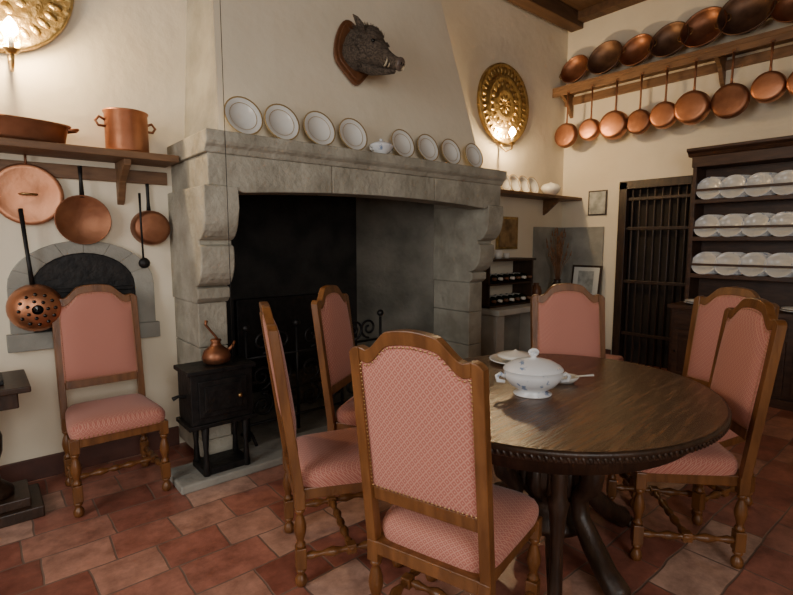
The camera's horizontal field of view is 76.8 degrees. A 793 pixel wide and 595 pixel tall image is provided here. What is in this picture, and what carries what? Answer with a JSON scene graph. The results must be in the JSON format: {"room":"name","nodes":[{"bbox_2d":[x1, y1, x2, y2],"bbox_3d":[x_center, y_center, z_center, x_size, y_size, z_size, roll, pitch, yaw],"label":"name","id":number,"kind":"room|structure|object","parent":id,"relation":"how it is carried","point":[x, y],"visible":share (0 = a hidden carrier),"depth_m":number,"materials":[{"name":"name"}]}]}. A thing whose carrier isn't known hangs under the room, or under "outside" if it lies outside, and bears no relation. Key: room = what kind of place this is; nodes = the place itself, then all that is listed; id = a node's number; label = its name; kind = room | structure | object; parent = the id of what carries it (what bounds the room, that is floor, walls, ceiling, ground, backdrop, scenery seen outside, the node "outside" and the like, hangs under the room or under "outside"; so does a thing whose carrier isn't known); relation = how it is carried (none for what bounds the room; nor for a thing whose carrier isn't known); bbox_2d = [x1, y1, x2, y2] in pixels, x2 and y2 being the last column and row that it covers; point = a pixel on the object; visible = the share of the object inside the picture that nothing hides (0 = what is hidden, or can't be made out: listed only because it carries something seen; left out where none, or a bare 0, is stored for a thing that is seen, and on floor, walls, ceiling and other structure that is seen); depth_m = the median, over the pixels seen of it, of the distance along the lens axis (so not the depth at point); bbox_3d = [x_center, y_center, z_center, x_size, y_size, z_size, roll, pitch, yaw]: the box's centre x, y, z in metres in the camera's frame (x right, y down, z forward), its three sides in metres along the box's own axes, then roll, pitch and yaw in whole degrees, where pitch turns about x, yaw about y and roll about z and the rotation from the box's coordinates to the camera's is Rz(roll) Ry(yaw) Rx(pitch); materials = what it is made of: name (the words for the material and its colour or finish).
{"room":"historic interior","nodes":[
{"label":"historic interior","id":0,"kind":"room"},
{"bbox_2d":[6,208,61,331],"bbox_3d":[-2.007,-0.146,2.766,0.270,0.689,0.134,-5,8,-40],"label":"skimmer","id":1,"kind":"object","parent":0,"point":[33,307],"visible":0.98,"depth_m":2.76,"materials":[{"name":"orange metal"}]},
{"bbox_2d":[0,0,567,465],"bbox_3d":[-0.945,-1.073,3.910,8.100,4.070,0.250,-5,8,-40],"label":"wall","id":2,"kind":"structure","parent":0,"point":[131,54],"depth_m":3.19,"materials":[{"name":"beige paint"}]},
{"bbox_2d":[0,0,73,71],"bbox_3d":[-2.118,-1.666,2.543,0.840,0.949,0.213,-5,8,-40],"label":"brass wall sconce","id":3,"kind":"object","parent":2,"relation":"attached to","point":[25,25],"visible":1,"depth_m":2.74,"materials":[{"name":"gold metal"}]},
{"bbox_2d":[6,241,159,352],"bbox_3d":[-1.877,-0.029,3.030,0.800,0.630,0.068,-5,8,-40],"label":"oven","id":4,"kind":"object","parent":2,"relation":"attached to","point":[62,267],"visible":0.66,"depth_m":3.00,"materials":[{"name":"grey stone"}]},
{"bbox_2d":[0,137,178,204],"bbox_3d":[-2.419,-0.642,2.358,2.598,0.293,0.290,-5,8,-40],"label":"wall shelf","id":5,"kind":"object","parent":2,"relation":"attached to","point":[123,160],"visible":1,"depth_m":2.92,"materials":[{"name":"brown wood"}]},
{"bbox_2d":[0,154,63,224],"bbox_3d":[-2.053,-0.601,2.787,0.340,0.390,0.055,-5,8,-40],"label":"lid","id":6,"kind":"object","parent":5,"relation":"hanging from","point":[29,187],"depth_m":2.80,"materials":[{"name":"orange metal"}]},
{"bbox_2d":[0,114,78,143],"bbox_3d":[-2.094,-0.876,2.601,0.753,0.115,0.265,-5,8,-40],"label":"roasting pan","id":7,"kind":"object","parent":5,"relation":"on","point":[11,126],"depth_m":2.62,"materials":[{"name":"brown metal"}]},
{"bbox_2d":[54,165,111,244],"bbox_3d":[-1.855,-0.544,2.955,0.290,0.460,0.024,-5,8,-40],"label":"frying pan","id":8,"kind":"object","parent":5,"relation":"hanging from","point":[81,218],"depth_m":2.96,"materials":[{"name":"orange metal"}]},
{"bbox_2d":[94,107,155,152],"bbox_3d":[-1.615,-0.982,2.993,0.244,0.240,0.255,0,6,1],"label":"stockpot","id":9,"kind":"object","parent":5,"relation":"on","point":[124,128],"visible":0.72,"depth_m":2.90,"materials":[{"name":"orange metal"}]},
{"bbox_2d":[138,193,149,267],"bbox_3d":[-1.566,-0.411,3.085,0.060,0.464,0.057,0,6,1],"label":"ladle","id":10,"kind":"object","parent":5,"relation":"hanging from","point":[143,262],"visible":1,"depth_m":3.10,"materials":[{"name":"black metal"}]},
{"bbox_2d":[130,183,169,244],"bbox_3d":[-1.572,-0.560,3.193,0.224,0.452,0.101,-5,8,-40],"label":"copper saucepan","id":11,"kind":"object","parent":5,"relation":"hanging from","point":[155,226],"visible":0.99,"depth_m":3.17,"materials":[{"name":"brown metal"}]},
{"bbox_2d":[0,426,179,482],"bbox_3d":[-2.660,1.063,2.522,2.995,0.130,0.020,-5,8,-40],"label":"baseboard","id":12,"kind":"structure","parent":2,"relation":"attached to","point":[37,468],"depth_m":3.12,"materials":[{"name":"brown wood"}]},
{"bbox_2d":[477,62,528,151],"bbox_3d":[1.214,-2.019,5.317,0.840,0.939,0.213,-5,8,-40],"label":"brass wall sconce","id":13,"kind":"object","parent":2,"relation":"attached to","point":[502,96],"visible":1,"depth_m":5.33,"materials":[{"name":"gold metal"}]},
{"bbox_2d":[495,216,517,248],"bbox_3d":[1.240,-0.722,5.602,0.360,0.360,0.038,-5,8,-40],"label":"framed painting","id":14,"kind":"object","parent":2,"relation":"attached to","point":[507,238],"visible":0.77,"depth_m":5.59,"materials":[{"name":"brown paint"}]},
{"bbox_2d":[500,189,581,214],"bbox_3d":[1.389,-1.046,5.542,2.038,0.213,0.270,-5,8,-40],"label":"wall shelf","id":15,"kind":"object","parent":2,"relation":"attached to","point":[549,201],"visible":0.52,"depth_m":5.74,"materials":[{"name":"brown wood"}]},
{"bbox_2d":[501,174,538,192],"bbox_3d":[1.241,-1.252,5.456,1.060,0.202,0.071,-5,8,-40],"label":"cups","id":16,"kind":"object","parent":15,"relation":"on","point":[513,182],"visible":0.53,"depth_m":5.59,"materials":[{"name":"white ceramic"}]},
{"bbox_2d":[540,182,560,194],"bbox_3d":[1.807,-1.273,5.863,0.240,0.165,0.240,-5,8,-40],"label":"bowl","id":17,"kind":"object","parent":15,"relation":"on","point":[551,188],"visible":0.8,"depth_m":5.79,"materials":[{"name":"white ceramic"}]},
{"bbox_2d":[532,227,603,294],"bbox_3d":[2.038,-0.411,5.963,0.600,0.858,0.570,-5,8,-40],"label":"backsplash","id":18,"kind":"structure","parent":2,"relation":"attached to","point":[586,244],"depth_m":6.11,"materials":[{"name":"grey stone"}]},
{"bbox_2d":[0,361,792,594],"bbox_3d":[0.921,1.219,2.161,8.400,0.100,7.100,-5,8,-40],"label":"floor","id":19,"kind":"structure","parent":0,"point":[133,536],"depth_m":2.32,"materials":[{"name":"tile"}]},
{"bbox_2d":[0,369,44,528],"bbox_3d":[-2.240,0.793,2.328,0.930,0.710,0.430,-5,8,-40],"label":"console table","id":20,"kind":"object","parent":19,"relation":"on","point":[20,502],"visible":1,"depth_m":2.52,"materials":[{"name":"brown wood"}]},
{"bbox_2d":[0,373,3,384],"bbox_3d":[-2.047,0.370,2.417,0.220,0.109,0.190,-5,8,-40],"label":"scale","id":21,"kind":"object","parent":20,"relation":"on","point":[1,377],"visible":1,"depth_m":2.42,"materials":[{"name":"black metal"}]},
{"bbox_2d":[52,284,171,517],"bbox_3d":[-1.624,0.515,2.826,0.476,1.152,0.574,-5,8,-40],"label":"dining chair","id":22,"kind":"object","parent":19,"relation":"on","point":[96,331],"visible":0.98,"depth_m":2.86,"materials":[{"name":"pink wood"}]},
{"bbox_2d":[170,382,352,494],"bbox_3d":[-0.524,0.909,4.275,2.970,0.050,1.470,-5,8,-40],"label":"hearth slab","id":23,"kind":"object","parent":19,"relation":"on","point":[186,478],"visible":0.11,"depth_m":3.39,"materials":[{"name":"grey stone"}]},
{"bbox_2d":[172,355,256,476],"bbox_3d":[-1.065,0.707,2.983,0.506,0.634,0.278,-5,8,-40],"label":"stove","id":24,"kind":"object","parent":23,"relation":"on","point":[209,396],"visible":1,"depth_m":2.90,"materials":[{"name":"black metal"}]},
{"bbox_2d":[202,320,235,364],"bbox_3d":[-1.063,0.259,2.954,0.169,0.262,0.169,1,6,5],"label":"jug","id":25,"kind":"object","parent":24,"relation":"on","point":[216,353],"visible":1,"depth_m":2.91,"materials":[{"name":"orange metal"}]},
{"bbox_2d":[241,309,383,446],"bbox_3d":[-0.568,0.539,3.731,1.220,0.811,0.253,-5,8,-40],"label":"fire screen","id":26,"kind":"object","parent":23,"relation":"on","point":[245,328],"visible":0.43,"depth_m":3.61,"materials":[{"name":"black metal"}]},
{"bbox_2d":[259,301,402,587],"bbox_3d":[-0.296,0.581,2.231,0.574,1.152,0.476,-2,7,-19],"label":"dining chair","id":27,"kind":"object","parent":19,"relation":"on","point":[322,464],"visible":0.81,"depth_m":2.06,"materials":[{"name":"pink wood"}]},
{"bbox_2d":[311,285,355,430],"bbox_3d":[-0.136,0.509,2.883,0.574,1.152,0.476,2,7,17],"label":"dining chair","id":28,"kind":"object","parent":19,"relation":"on","point":[331,313],"visible":0.57,"depth_m":2.78,"materials":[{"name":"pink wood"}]},
{"bbox_2d":[167,128,506,456],"bbox_3d":[-0.523,-0.080,4.258,2.650,2.020,1.530,-5,8,-40],"label":"stone fireplace","id":29,"kind":"object","parent":19,"relation":"on","point":[409,239],"visible":0.8,"depth_m":4.45,"materials":[{"name":"stone"}]},
{"bbox_2d":[224,96,262,134],"bbox_3d":[-0.905,-1.077,2.961,0.240,0.233,0.070,-5,8,-40],"label":"plate","id":30,"kind":"object","parent":29,"relation":"on","point":[241,113],"visible":0.94,"depth_m":2.97,"materials":[{"name":"white ceramic"}]},
{"bbox_2d":[264,103,299,139],"bbox_3d":[-0.713,-1.094,3.121,0.240,0.233,0.070,-5,8,-40],"label":"plate","id":31,"kind":"object","parent":29,"relation":"on","point":[281,121],"visible":0.97,"depth_m":3.13,"materials":[{"name":"white ceramic"}]},
{"bbox_2d":[303,111,335,144],"bbox_3d":[-0.506,-1.113,3.293,0.240,0.233,0.070,-5,8,-40],"label":"plate","id":32,"kind":"object","parent":29,"relation":"on","point":[318,127],"visible":0.96,"depth_m":3.31,"materials":[{"name":"white ceramic"}]},
{"bbox_2d":[184,0,475,165],"bbox_3d":[-0.316,-2.077,3.804,2.430,2.050,0.550,-5,8,-40],"label":"hood","id":33,"kind":"object","parent":29,"relation":"on","point":[274,51],"visible":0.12,"depth_m":3.48,"materials":[{"name":"beige paint"}]},
{"bbox_2d":[333,14,404,85],"bbox_3d":[-0.192,-1.759,3.498,0.355,0.479,0.478,-5,8,-40],"label":"trophy","id":34,"kind":"object","parent":33,"relation":"attached to","point":[361,50],"visible":1,"depth_m":3.48,"materials":[{"name":"brown wood"}]},
{"bbox_2d":[339,118,367,149],"bbox_3d":[-0.299,-1.131,3.466,0.236,0.229,0.070,-5,8,-40],"label":"plate","id":35,"kind":"object","parent":29,"relation":"on","point":[353,134],"visible":0.99,"depth_m":3.48,"materials":[{"name":"white ceramic"}]},
{"bbox_2d":[369,139,393,153],"bbox_3d":[-0.110,-1.082,3.596,0.181,0.118,0.178,0,6,-4],"label":"lidded bowl","id":36,"kind":"object","parent":29,"relation":"on","point":[381,146],"visible":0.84,"depth_m":3.54,"materials":[{"name":"white ceramic"}]},
{"bbox_2d":[391,129,414,156],"bbox_3d":[0.049,-1.157,3.757,0.224,0.218,0.067,-5,8,-40],"label":"plate","id":37,"kind":"object","parent":29,"relation":"on","point":[403,144],"visible":0.96,"depth_m":3.77,"materials":[{"name":"white ceramic"}]},
{"bbox_2d":[417,134,438,160],"bbox_3d":[0.248,-1.176,3.924,0.224,0.218,0.067,-5,8,-40],"label":"plate","id":38,"kind":"object","parent":29,"relation":"on","point":[427,146],"visible":0.98,"depth_m":3.94,"materials":[{"name":"white ceramic"}]},
{"bbox_2d":[441,139,460,163],"bbox_3d":[0.447,-1.192,4.090,0.220,0.214,0.066,-5,8,-40],"label":"plate","id":39,"kind":"object","parent":29,"relation":"on","point":[451,152],"visible":0.96,"depth_m":4.11,"materials":[{"name":"white ceramic"}]},
{"bbox_2d":[465,143,482,166],"bbox_3d":[0.662,-1.212,4.269,0.220,0.214,0.066,-5,8,-40],"label":"plate","id":40,"kind":"object","parent":29,"relation":"on","point":[474,156],"visible":0.94,"depth_m":4.29,"materials":[{"name":"white ceramic"}]},
{"bbox_2d":[349,329,541,594],"bbox_3d":[0.189,0.640,1.701,0.476,1.152,0.574,4,8,33],"label":"dining chair","id":41,"kind":"object","parent":19,"relation":"on","point":[422,410],"visible":1,"depth_m":1.50,"materials":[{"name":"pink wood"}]},
{"bbox_2d":[481,303,530,355],"bbox_3d":[1.552,0.410,5.735,1.748,0.720,0.428,-5,8,-40],"label":"countertop","id":42,"kind":"structure","parent":19,"relation":"on","point":[505,328],"depth_m":5.22,"materials":[{"name":"white stone"}]},
{"bbox_2d":[482,257,535,308],"bbox_3d":[1.161,-0.174,5.429,0.780,0.503,0.285,-5,8,-40],"label":"wine rack","id":43,"kind":"object","parent":42,"relation":"on","point":[520,265],"visible":0.54,"depth_m":5.48,"materials":[{"name":"brown wood"}]},
{"bbox_2d":[494,250,509,258],"bbox_3d":[1.091,-0.457,5.283,0.356,0.090,0.089,-5,8,-40],"label":"cups","id":44,"kind":"object","parent":43,"relation":"on","point":[498,254],"visible":0.69,"depth_m":5.24,"materials":[{"name":"white ceramic"}]},
{"bbox_2d":[490,293,530,303],"label":"wine bottles","id":45,"kind":"object","parent":43,"relation":"in","point":[501,298],"depth_m":5.38,"materials":[{"name":"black glass"}]},
{"bbox_2d":[490,272,531,281],"label":"wine bottles","id":46,"kind":"object","parent":43,"relation":"in","point":[512,276],"depth_m":5.35,"materials":[{"name":"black glass"}]},
{"bbox_2d":[533,283,541,294],"bbox_3d":[1.613,-0.063,5.768,0.136,0.210,0.136,1,6,5],"label":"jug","id":47,"kind":"object","parent":42,"relation":"on","point":[537,289],"visible":0.54,"depth_m":5.71,"materials":[{"name":"brown ceramic"}]},
{"bbox_2d":[546,228,571,285],"bbox_3d":[1.901,-0.411,5.951,0.279,0.859,0.251,-4,7,-30],"label":"dried branches","id":48,"kind":"object","parent":42,"relation":"on","point":[557,270],"visible":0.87,"depth_m":5.94,"materials":[{"name":"brown plant"}]},
{"bbox_2d":[571,265,602,294],"bbox_3d":[2.290,-0.190,6.050,0.075,0.398,0.380,-5,8,-40],"label":"framed print","id":49,"kind":"object","parent":42,"relation":"on","point":[589,277],"visible":0.65,"depth_m":6.01,"materials":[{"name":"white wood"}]},
{"bbox_2d":[530,283,635,508],"bbox_3d":[1.041,0.515,2.825,0.476,1.152,0.574,0,6,-1],"label":"dining chair","id":50,"kind":"object","parent":19,"relation":"on","point":[567,319],"visible":0.46,"depth_m":2.99,"materials":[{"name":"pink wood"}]},
{"bbox_2d":[463,353,731,594],"bbox_3d":[0.710,0.777,2.288,1.364,0.750,1.529,6,9,44],"label":"oval dining table","id":51,"kind":"object","parent":19,"relation":"on","point":[560,449],"visible":0.71,"depth_m":1.91,"materials":[{"name":"brown wood"}]},
{"bbox_2d":[489,349,537,363],"bbox_3d":[0.644,0.315,2.706,0.280,0.074,0.280,-5,8,-40],"label":"serving dish","id":52,"kind":"object","parent":51,"relation":"on","point":[503,357],"visible":0.55,"depth_m":2.68,"materials":[{"name":"white ceramic"}]},
{"bbox_2d":[495,348,570,398],"bbox_3d":[0.584,0.315,2.137,0.237,0.201,0.236,-6,9,-44],"label":"soup tureen","id":53,"kind":"object","parent":51,"relation":"on","point":[533,376],"visible":1,"depth_m":2.08,"materials":[{"name":"white ceramic"}]},
{"bbox_2d":[559,373,593,383],"bbox_3d":[0.812,0.372,2.323,0.198,0.045,0.112,1,6,11],"label":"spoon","id":54,"kind":"object","parent":51,"relation":"on","point":[574,377],"visible":0.38,"depth_m":2.31,"materials":[{"name":"white"}]},
{"bbox_2d":[606,354,623,360],"bbox_3d":[1.578,0.717,4.104,0.420,0.470,0.420,5,8,38],"label":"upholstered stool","id":55,"kind":"object","parent":19,"relation":"on","point":[608,356],"visible":0.02,"depth_m":4.06,"materials":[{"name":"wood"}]},
{"bbox_2d":[606,298,787,568],"bbox_3d":[1.338,0.571,2.325,0.574,1.152,0.476,1,6,9],"label":"dining chair","id":56,"kind":"object","parent":19,"relation":"on","point":[751,337],"visible":0.8,"depth_m":2.15,"materials":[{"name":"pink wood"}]},
{"bbox_2d":[622,287,779,525],"bbox_3d":[1.639,0.527,2.724,0.574,1.152,0.476,-3,7,-24],"label":"dining chair","id":57,"kind":"object","parent":19,"relation":"on","point":[707,312],"visible":0.39,"depth_m":2.83,"materials":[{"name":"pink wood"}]},
{"bbox_2d":[667,135,792,411],"bbox_3d":[3.316,-0.237,4.422,0.626,2.295,1.490,-5,8,-40],"label":"dresser","id":58,"kind":"object","parent":19,"relation":"on","point":[741,226],"visible":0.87,"depth_m":4.67,"materials":[{"name":"brown wood"}]},
{"bbox_2d":[506,0,645,31],"bbox_3d":[0.839,-2.856,1.573,8.100,0.310,7.000,-5,8,-40],"label":"ceiling","id":59,"kind":"structure","parent":0,"point":[570,15],"depth_m":5.60,"materials":[{"name":"brown wood"}]},
{"bbox_2d":[220,4,232,358],"bbox_3d":[-0.953,-1.294,2.730,0.006,3.370,0.004,-5,8,-40],"label":"hanging cable","id":60,"kind":"object","parent":59,"relation":"hanging from","point":[220,4],"visible":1,"depth_m":2.80,"materials":[{"name":"black metal"}]},
{"bbox_2d":[561,0,792,351],"bbox_3d":[4.138,-1.083,3.997,0.200,4.070,6.150,-5,8,-40],"label":"wall","id":61,"kind":"structure","parent":0,"point":[601,163],"depth_m":5.45,"materials":[{"name":"beige paint"}]},
{"bbox_2d":[588,190,607,215],"bbox_3d":[2.381,-1.121,5.925,0.018,0.290,0.230,-5,8,-40],"label":"framed print","id":62,"kind":"object","parent":61,"relation":"attached to","point":[597,200],"visible":1,"depth_m":5.91,"materials":[{"name":"beige paper"}]},
{"bbox_2d":[611,175,692,370],"bbox_3d":[2.861,-0.254,5.549,0.170,2.080,0.805,-5,8,-40],"label":"door","id":63,"kind":"structure","parent":61,"relation":"in","point":[654,214],"depth_m":5.60,"materials":[{"name":"brown wood"}]},
{"bbox_2d":[552,25,792,118],"bbox_3d":[3.304,-2.166,4.485,0.300,0.314,4.148,-5,8,-40],"label":"wall shelf","id":64,"kind":"object","parent":61,"relation":"attached to","point":[719,53],"visible":0.96,"depth_m":4.95,"materials":[{"name":"medium brown wood"}]},
{"bbox_2d":[554,91,577,147],"bbox_3d":[1.970,-2.070,5.807,0.061,0.643,0.280,-5,8,-40],"label":"copper saucepan","id":65,"kind":"object","parent":64,"relation":"hanging from","point":[566,134],"visible":1,"depth_m":5.79,"materials":[{"name":"orange metal"}]},
{"bbox_2d":[559,55,587,82],"bbox_3d":[2.101,-2.676,5.862,0.182,0.327,0.393,-4,8,-35],"label":"copper bowl","id":66,"kind":"object","parent":64,"relation":"on","point":[574,69],"visible":0.99,"depth_m":5.92,"materials":[{"name":"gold metal"}]},
{"bbox_2d":[579,85,599,140],"bbox_3d":[2.155,-2.061,5.570,0.081,0.608,0.240,-5,8,-40],"label":"copper saucepan","id":67,"kind":"object","parent":64,"relation":"hanging from","point":[589,128],"visible":0.98,"depth_m":5.56,"materials":[{"name":"orange metal"}]},
{"bbox_2d":[586,40,625,73],"bbox_3d":[2.333,-2.672,5.573,0.204,0.376,0.442,-4,8,-35],"label":"copper bowl","id":68,"kind":"object","parent":64,"relation":"on","point":[603,59],"visible":0.99,"depth_m":5.63,"materials":[{"name":"gold metal"}]},
{"bbox_2d":[599,78,627,139],"bbox_3d":[2.327,-2.022,5.352,0.101,0.638,0.300,-5,8,-40],"label":"copper saucepan","id":69,"kind":"object","parent":64,"relation":"hanging from","point":[612,126],"visible":0.98,"depth_m":5.33,"materials":[{"name":"orange metal"}]},
{"bbox_2d":[617,33,656,65],"bbox_3d":[2.560,-2.623,5.310,0.194,0.337,0.403,-4,8,-35],"label":"copper bowl","id":70,"kind":"object","parent":64,"relation":"on","point":[636,52],"visible":0.97,"depth_m":5.37,"materials":[{"name":"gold metal"}]},
{"bbox_2d":[626,72,650,134],"bbox_3d":[2.510,-2.009,5.166,0.061,0.623,0.250,-5,8,-40],"label":"copper saucepan","id":71,"kind":"object","parent":64,"relation":"hanging from","point":[638,122],"visible":0.93,"depth_m":5.16,"materials":[{"name":"orange metal"}]},
{"bbox_2d":[650,66,676,128],"bbox_3d":[2.663,-1.994,4.969,0.081,0.608,0.260,-5,8,-40],"label":"copper saucepan","id":72,"kind":"object","parent":64,"relation":"hanging from","point":[662,116],"visible":0.97,"depth_m":4.96,"materials":[{"name":"orange metal"}]},
{"bbox_2d":[648,21,693,56],"bbox_3d":[2.771,-2.605,5.057,0.199,0.357,0.422,-4,8,-35],"label":"copper bowl","id":73,"kind":"object","parent":64,"relation":"on","point":[667,45],"visible":0.96,"depth_m":5.12,"materials":[{"name":"gold metal"}]},
{"bbox_2d":[674,58,710,124],"bbox_3d":[2.822,-1.969,4.765,0.101,0.613,0.310,-5,8,-40],"label":"copper saucepan","id":74,"kind":"object","parent":64,"relation":"hanging from","point":[693,106],"visible":1,"depth_m":4.74,"materials":[{"name":"orange metal"}]},
{"bbox_2d":[678,6,731,47],"bbox_3d":[2.966,-2.596,4.815,0.216,0.386,0.452,-4,8,-35],"label":"copper bowl","id":75,"kind":"object","parent":64,"relation":"on","point":[704,33],"visible":0.98,"depth_m":4.88,"materials":[{"name":"gold metal"}]},
{"bbox_2d":[711,49,750,118],"bbox_3d":[3.037,-1.944,4.541,0.061,0.613,0.310,-5,8,-40],"label":"copper saucepan","id":76,"kind":"object","parent":64,"relation":"hanging from","point":[729,101],"visible":1,"depth_m":4.53,"materials":[{"name":"orange metal"}]},
{"bbox_2d":[714,0,779,35],"bbox_3d":[3.186,-2.594,4.541,0.238,0.435,0.500,-4,8,-35],"label":"copper bowl","id":77,"kind":"object","parent":64,"relation":"on","point":[748,16],"visible":0.98,"depth_m":4.62,"materials":[{"name":"gold metal"}]},
{"bbox_2d":[750,39,786,102],"bbox_3d":[3.216,-1.959,4.310,0.081,0.533,0.260,-5,8,-40],"label":"copper saucepan","id":78,"kind":"object","parent":64,"relation":"hanging from","point":[769,86],"visible":0.98,"depth_m":4.30,"materials":[{"name":"orange metal"}]},
{"bbox_2d":[767,0,792,22],"bbox_3d":[3.430,-2.521,4.269,0.208,0.357,0.422,-4,8,-35],"label":"copper bowl","id":79,"kind":"object","parent":64,"relation":"on","point":[783,10],"visible":0.97,"depth_m":4.38,"materials":[{"name":"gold metal"}]},
{"bbox_2d":[786,72,792,95],"bbox_3d":[3.375,-1.929,4.106,0.101,0.548,0.260,-5,8,-40],"label":"copper saucepan","id":80,"kind":"object","parent":64,"relation":"hanging from","point":[789,84],"visible":1,"depth_m":4.16,"materials":[{"name":"orange metal"}]}
]}

